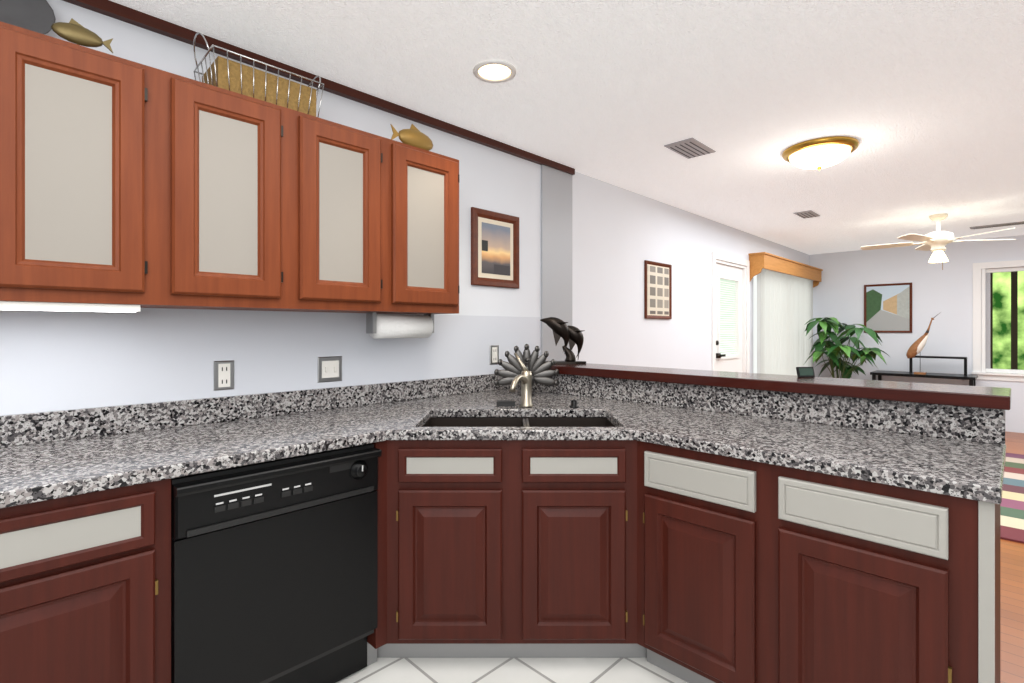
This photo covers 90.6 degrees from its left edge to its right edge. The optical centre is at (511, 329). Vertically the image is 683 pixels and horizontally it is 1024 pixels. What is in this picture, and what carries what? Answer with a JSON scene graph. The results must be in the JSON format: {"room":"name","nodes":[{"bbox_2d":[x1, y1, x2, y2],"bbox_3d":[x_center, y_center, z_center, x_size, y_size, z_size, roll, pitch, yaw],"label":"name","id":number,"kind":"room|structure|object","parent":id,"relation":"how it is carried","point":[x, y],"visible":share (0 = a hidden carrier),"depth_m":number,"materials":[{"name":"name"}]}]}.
{"room":"kitchen","nodes":[
{"label":"kitchen","id":0,"kind":"room"},
{"bbox_2d":[44,0,808,372],"bbox_3d":[0.719,0.060,4.075,11.320,2.460,0.134,0,0,-45],"label":"wall","id":1,"kind":"structure","parent":0,"point":[620,235],"depth_m":3.75,"materials":[{"name":"paint"}]},
{"bbox_2d":[0,21,163,307],"bbox_3d":[-1.426,-0.470,1.618,0.436,0.780,0.332,0,0,-45],"label":"upper cabinet","id":2,"kind":"object","parent":1,"relation":"attached to","point":[125,181],"depth_m":1.52,"materials":[{"name":"brown wood"}]},
{"bbox_2d":[0,0,55,33],"bbox_3d":[-1.591,-1.005,1.534,0.310,0.274,0.147,0,0,-45],"label":"tray","id":3,"kind":"object","parent":2,"relation":"on","point":[38,16],"visible":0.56,"depth_m":1.60,"materials":[{"name":"grey metal"}]},
{"bbox_2d":[0,301,139,311],"bbox_3d":[-1.549,-0.068,1.365,0.880,0.022,0.080,0,0,-45],"label":"under-cabinet light","id":4,"kind":"object","parent":2,"relation":"attached to","point":[37,306],"visible":1,"depth_m":1.53,"materials":[{"name":"white plastic"}]},
{"bbox_2d":[51,19,112,52],"bbox_3d":[-1.349,-0.913,1.592,0.150,0.105,0.040,0,0,-45],"label":"fish figurine","id":5,"kind":"object","parent":2,"relation":"on","point":[74,31],"visible":0.88,"depth_m":1.58,"materials":[{"name":"brown metal"}]},
{"bbox_2d":[164,71,295,311],"bbox_3d":[-1.120,-0.470,1.923,0.427,0.780,0.332,0,0,-45],"label":"upper cabinet","id":6,"kind":"object","parent":1,"relation":"attached to","point":[230,156],"depth_m":1.81,"materials":[{"name":"brown wood"}]},
{"bbox_2d":[193,32,323,116],"bbox_3d":[-1.011,-0.978,2.036,0.457,0.235,0.262,0,0,-45],"label":"wire basket","id":7,"kind":"object","parent":6,"relation":"on","point":[230,75],"visible":0.69,"depth_m":1.94,"materials":[{"name":"silver metal"}]},
{"bbox_2d":[0,308,540,415],"bbox_3d":[-1.523,0.133,1.756,4.870,0.430,0.002,0,0,-45],"label":"wall","id":8,"kind":"structure","parent":1,"relation":"attached to","point":[58,360],"depth_m":2.04,"materials":[{"name":"white paint"}]},
{"bbox_2d":[214,360,233,390],"bbox_3d":[-1.187,0.190,2.087,0.076,0.120,0.008,0,0,-45],"label":"outlet","id":9,"kind":"object","parent":8,"relation":"attached to","point":[223,375],"visible":1,"depth_m":2.08,"materials":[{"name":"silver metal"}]},
{"bbox_2d":[318,356,341,382],"bbox_3d":[-0.862,0.190,2.406,0.120,0.120,0.016,0,0,-45],"label":"light switch","id":10,"kind":"object","parent":8,"relation":"attached to","point":[330,369],"visible":1,"depth_m":2.41,"materials":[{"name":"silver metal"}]},
{"bbox_2d":[490,345,498,364],"bbox_3d":[-0.110,0.160,3.164,0.076,0.120,0.008,0,0,-45],"label":"electrical outlet","id":11,"kind":"object","parent":8,"relation":"attached to","point":[494,354],"visible":0.96,"depth_m":3.16,"materials":[{"name":"grey plastic"}]},
{"bbox_2d":[62,0,574,174],"bbox_3d":[-1.393,-1.149,1.863,5.205,0.042,0.034,0,0,-45],"label":"crown molding","id":12,"kind":"structure","parent":1,"relation":"attached to","point":[109,8],"depth_m":2.26,"materials":[{"name":"brown wood"}]},
{"bbox_2d":[296,111,391,313],"bbox_3d":[-0.820,-0.470,2.224,0.424,0.780,0.332,0,0,-45],"label":"upper cabinet","id":13,"kind":"object","parent":1,"relation":"attached to","point":[344,173],"depth_m":2.12,"materials":[{"name":"brown wood"}]},
{"bbox_2d":[366,312,433,338],"bbox_3d":[-0.544,-0.018,2.496,0.350,0.123,0.116,0,0,-45],"label":"paper towel","id":14,"kind":"object","parent":13,"relation":"attached to","point":[396,326],"visible":0.98,"depth_m":2.43,"materials":[{"name":"white paper"}]},
{"bbox_2d":[384,140,458,314],"bbox_3d":[-0.519,-0.470,2.524,0.425,0.780,0.332,0,0,-45],"label":"upper cabinet","id":15,"kind":"object","parent":1,"relation":"attached to","point":[425,183],"depth_m":2.42,"materials":[{"name":"brown wood"}]},
{"bbox_2d":[390,124,432,150],"bbox_3d":[-0.491,-0.938,2.507,0.250,0.155,0.044,0,0,-45],"label":"fish figurine","id":16,"kind":"object","parent":15,"relation":"on","point":[413,135],"visible":0.73,"depth_m":2.49,"materials":[{"name":"gold metal"}]},
{"bbox_2d":[471,207,518,288],"bbox_3d":[-0.098,-0.497,3.167,0.400,0.465,0.021,0,0,-45],"label":"framed picture","id":17,"kind":"object","parent":1,"relation":"attached to","point":[494,249],"visible":1,"depth_m":3.15,"materials":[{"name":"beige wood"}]},
{"bbox_2d":[644,260,671,318],"bbox_3d":[1.331,-0.349,4.595,0.460,0.510,0.021,0,0,-45],"label":"collage","id":18,"kind":"object","parent":1,"relation":"attached to","point":[657,290],"visible":0.96,"depth_m":4.58,"materials":[{"name":"beige"}]},
{"bbox_2d":[712,252,749,372],"bbox_3d":[2.472,0.230,5.815,1.040,2.120,0.148,0,0,-45],"label":"door unit","id":19,"kind":"structure","parent":1,"relation":"in","point":[731,316],"depth_m":5.88,"materials":[{"name":"white paint"}]},
{"bbox_2d":[753,275,756,372],"bbox_3d":[3.698,0.266,7.092,2.156,2.048,0.060,0,0,-45],"label":"sliding door","id":20,"kind":"structure","parent":1,"relation":"in","point":[754,324],"depth_m":6.53,"materials":[{"name":"white paint"}]},
{"bbox_2d":[757,268,813,375],"bbox_3d":[3.808,0.240,6.983,2.360,2.040,0.055,0,0,-45],"label":"vertical blinds","id":21,"kind":"object","parent":1,"relation":"attached to","point":[784,317],"visible":0.52,"depth_m":6.82,"materials":[{"name":"white fabric"}]},
{"bbox_2d":[749,252,822,287],"bbox_3d":[3.833,-0.745,6.979,2.520,0.350,0.189,0,0,-45],"label":"valance","id":22,"kind":"object","parent":1,"relation":"attached to","point":[759,261],"visible":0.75,"depth_m":6.49,"materials":[{"name":"brown wood"}]},
{"bbox_2d":[110,0,1023,254],"bbox_3d":[2.553,-1.200,2.241,11.320,0.060,5.320,0,0,-45],"label":"ceiling","id":23,"kind":"structure","parent":0,"point":[922,101],"depth_m":2.45,"materials":[{"name":"white paint"}]},
{"bbox_2d":[473,60,515,82],"bbox_3d":[-0.079,-1.165,2.293,0.196,0.010,0.196,0,0,-45],"label":"recessed light","id":24,"kind":"object","parent":23,"relation":"in","point":[495,71],"visible":1,"depth_m":2.29,"materials":[{"name":"white paint"}]},
{"bbox_2d":[664,137,715,158],"bbox_3d":[1.153,-1.163,3.274,0.340,0.014,0.190,0,0,-45],"label":"ceiling vent","id":25,"kind":"object","parent":23,"relation":"in","point":[689,148],"visible":0.98,"depth_m":3.24,"materials":[{"name":"grey metal"}]},
{"bbox_2d":[793,210,819,218],"bbox_3d":[2.998,-1.163,5.148,0.340,0.014,0.160,0,0,-45],"label":"ceiling vent","id":26,"kind":"object","parent":23,"relation":"in","point":[807,214],"visible":0.98,"depth_m":5.11,"materials":[{"name":"grey metal"}]},
{"bbox_2d":[782,136,859,170],"bbox_3d":[1.987,-1.097,3.274,0.430,0.146,0.430,0,0,-45],"label":"dome ceiling light","id":27,"kind":"object","parent":23,"relation":"attached to","point":[820,153],"visible":1,"depth_m":3.16,"materials":[{"name":"white glass"}]},
{"bbox_2d":[860,213,1015,269],"bbox_3d":[4.332,-0.890,5.228,1.280,0.560,1.233,0,0,-45],"label":"ceiling fan","id":28,"kind":"object","parent":23,"relation":"hanging from","point":[937,242],"visible":1,"depth_m":5.14,"materials":[{"name":"beige"}]},
{"bbox_2d":[969,221,1023,228],"bbox_3d":[5.551,-1.163,5.579,0.160,0.014,0.750,0,0,-45],"label":"ceiling vent","id":29,"kind":"object","parent":23,"relation":"in","point":[998,225],"visible":0.98,"depth_m":5.65,"materials":[{"name":"grey"}]},
{"bbox_2d":[336,431,1023,682],"bbox_3d":[2.553,1.320,2.157,11.200,0.060,5.200,0,0,-45],"label":"floor","id":30,"kind":"structure","parent":0,"point":[511,670],"depth_m":1.94,"materials":[{"name":"tile"}]},
{"bbox_2d":[0,478,170,682],"bbox_3d":[-1.346,0.854,1.452,0.510,0.872,0.622,0,0,-45],"label":"base cabinet","id":31,"kind":"object","parent":30,"relation":"on","point":[85,579],"depth_m":1.29,"materials":[{"name":"brown wood"}]},
{"bbox_2d":[171,443,381,682],"bbox_3d":[-0.908,0.859,1.829,0.635,0.862,0.609,0,0,-45],"label":"dishwasher","id":32,"kind":"object","parent":30,"relation":"on","point":[274,571],"visible":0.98,"depth_m":1.61,"materials":[{"name":"black"}]},
{"bbox_2d":[368,440,635,665],"bbox_3d":[-0.019,0.854,1.912,0.731,0.872,0.690,0,0,-45],"label":"base cabinet","id":33,"kind":"object","parent":30,"relation":"on","point":[487,548],"depth_m":1.90,"materials":[{"name":"brown wood"}]},
{"bbox_2d":[636,440,999,682],"bbox_3d":[1.025,0.854,1.774,0.622,0.872,0.980,0,0,-45],"label":"base cabinet","id":34,"kind":"object","parent":30,"relation":"on","point":[689,566],"depth_m":1.50,"materials":[{"name":"brown wood"}]},
{"bbox_2d":[0,374,1005,507],"bbox_3d":[-0.385,0.338,1.274,3.398,0.156,2.290,0,0,-45],"label":"countertop","id":35,"kind":"structure","parent":34,"relation":"on","point":[956,451],"depth_m":1.83,"materials":[{"name":"stone"}]},
{"bbox_2d":[422,417,614,426],"bbox_3d":[0.030,0.518,2.176,0.854,0.202,0.454,0,0,0],"label":"sink","id":36,"kind":"object","parent":35,"relation":"in","point":[518,422],"visible":0.02,"depth_m":2.39,"materials":[{"name":"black metal"}]},
{"bbox_2d":[497,400,514,405],"bbox_3d":[-0.030,0.366,2.501,0.090,0.022,0.050,0,0,0],"label":"tray","id":37,"kind":"object","parent":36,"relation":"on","point":[505,402],"visible":1,"depth_m":2.48,"materials":[{"name":"black"}]},
{"bbox_2d":[570,400,578,407],"bbox_3d":[0.300,0.360,2.446,0.044,0.034,0.044,0,0,-45],"label":"cap","id":38,"kind":"object","parent":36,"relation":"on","point":[573,403],"visible":1,"depth_m":2.43,"materials":[{"name":"black"}]},
{"bbox_2d":[509,353,532,407],"bbox_3d":[0.024,0.246,2.421,0.204,0.261,0.140,0,0,-45],"label":"faucet","id":39,"kind":"object","parent":35,"relation":"on","point":[524,377],"visible":1,"depth_m":2.45,"materials":[{"name":"silver metal"}]},
{"bbox_2d":[494,344,558,395],"bbox_3d":[0.085,0.230,2.906,0.280,0.294,0.265,0,0,-45],"label":"ornament","id":40,"kind":"object","parent":35,"relation":"on","point":[535,365],"visible":0.75,"depth_m":2.90,"materials":[{"name":"grey metal"}]},
{"bbox_2d":[803,317,888,378],"bbox_3d":[4.623,0.562,6.971,1.338,1.454,0.970,0,0,-45],"label":"potted plant","id":41,"kind":"object","parent":30,"relation":"on","point":[836,351],"visible":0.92,"depth_m":6.92,"materials":[{"name":"green plant"}]},
{"bbox_2d":[870,355,977,385],"bbox_3d":[5.466,0.822,6.746,0.490,0.934,1.070,0,0,-45],"label":"console table","id":42,"kind":"object","parent":30,"relation":"on","point":[964,376],"visible":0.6,"depth_m":6.60,"materials":[{"name":"black metal"}]},
{"bbox_2d":[906,312,940,374],"bbox_3d":[5.376,0.184,6.616,0.116,0.810,0.355,0,0,-45],"label":"heron sculpture","id":43,"kind":"object","parent":42,"relation":"on","point":[916,347],"visible":1,"depth_m":6.62,"materials":[{"name":"brown wood"}]},
{"bbox_2d":[1000,453,1023,543],"bbox_3d":[4.833,1.284,3.412,3.000,0.012,2.550,0,0,-45],"label":"striped rug","id":44,"kind":"object","parent":30,"relation":"on","point":[1012,516],"depth_m":3.76,"materials":[{"name":"multicoloured fabric"}]},
{"bbox_2d":[809,235,1023,432],"bbox_3d":[6.555,0.060,6.159,0.120,2.460,5.200,0,0,-45],"label":"wall","id":45,"kind":"structure","parent":0,"point":[847,276],"depth_m":6.98,"materials":[{"name":"paint"}]},
{"bbox_2d":[864,282,911,332],"bbox_3d":[5.370,-0.300,7.242,0.021,0.700,0.560,0,0,-45],"label":"framed picture","id":46,"kind":"object","parent":45,"relation":"attached to","point":[887,308],"visible":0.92,"depth_m":7.23,"materials":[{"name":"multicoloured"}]},
{"bbox_2d":[972,260,1023,381],"bbox_3d":[7.205,-0.105,5.472,0.168,1.510,3.310,0,0,-45],"label":"window","id":47,"kind":"structure","parent":45,"relation":"in","point":[981,320],"depth_m":6.55,"materials":[{"name":"white paint"}]},
{"bbox_3d":[0.845,0.775,2.534,0.119,1.030,2.247,0,0,-45],"label":"wall","id":48,"kind":"structure","parent":0,"visible":0},
{"bbox_2d":[548,363,1010,409],"bbox_3d":[0.889,0.236,2.541,0.320,0.045,2.300,0,0,-45],"label":"bar","id":49,"kind":"object","parent":48,"relation":"on","point":[970,396],"visible":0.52,"depth_m":2.05,"materials":[{"name":"brown wood"}]},
{"bbox_2d":[540,317,585,363],"bbox_3d":[0.324,0.068,3.154,0.298,0.290,0.263,0,0,-45],"label":"dolphins","id":50,"kind":"object","parent":49,"relation":"on","point":[570,334],"visible":0.98,"depth_m":3.13,"materials":[{"name":"brown metal"}]},
{"bbox_2d":[796,367,814,376],"bbox_3d":[1.313,0.195,2.278,0.080,0.053,0.040,0,0,-10],"label":"frame","id":51,"kind":"object","parent":49,"relation":"on","point":[805,371],"visible":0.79,"depth_m":2.26,"materials":[{"name":"black"}]},
{"label":"outside","id":52,"kind":"structure","parent":0,"visible":0},
{"bbox_2d":[993,271,1023,369],"bbox_3d":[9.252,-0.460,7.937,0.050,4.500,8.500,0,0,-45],"label":"trees","id":53,"kind":"object","parent":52,"point":[1001,320],"depth_m":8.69,"materials":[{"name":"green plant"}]},
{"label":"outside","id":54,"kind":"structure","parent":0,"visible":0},
{"bbox_2d":[989,271,1017,373],"bbox_3d":[7.757,-0.270,6.654,2.280,3.280,4.200,0,0,-45],"label":"porch","id":55,"kind":"object","parent":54,"point":[1014,320],"visible":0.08,"depth_m":7.77,"materials":[{"name":"beige"}]}
]}

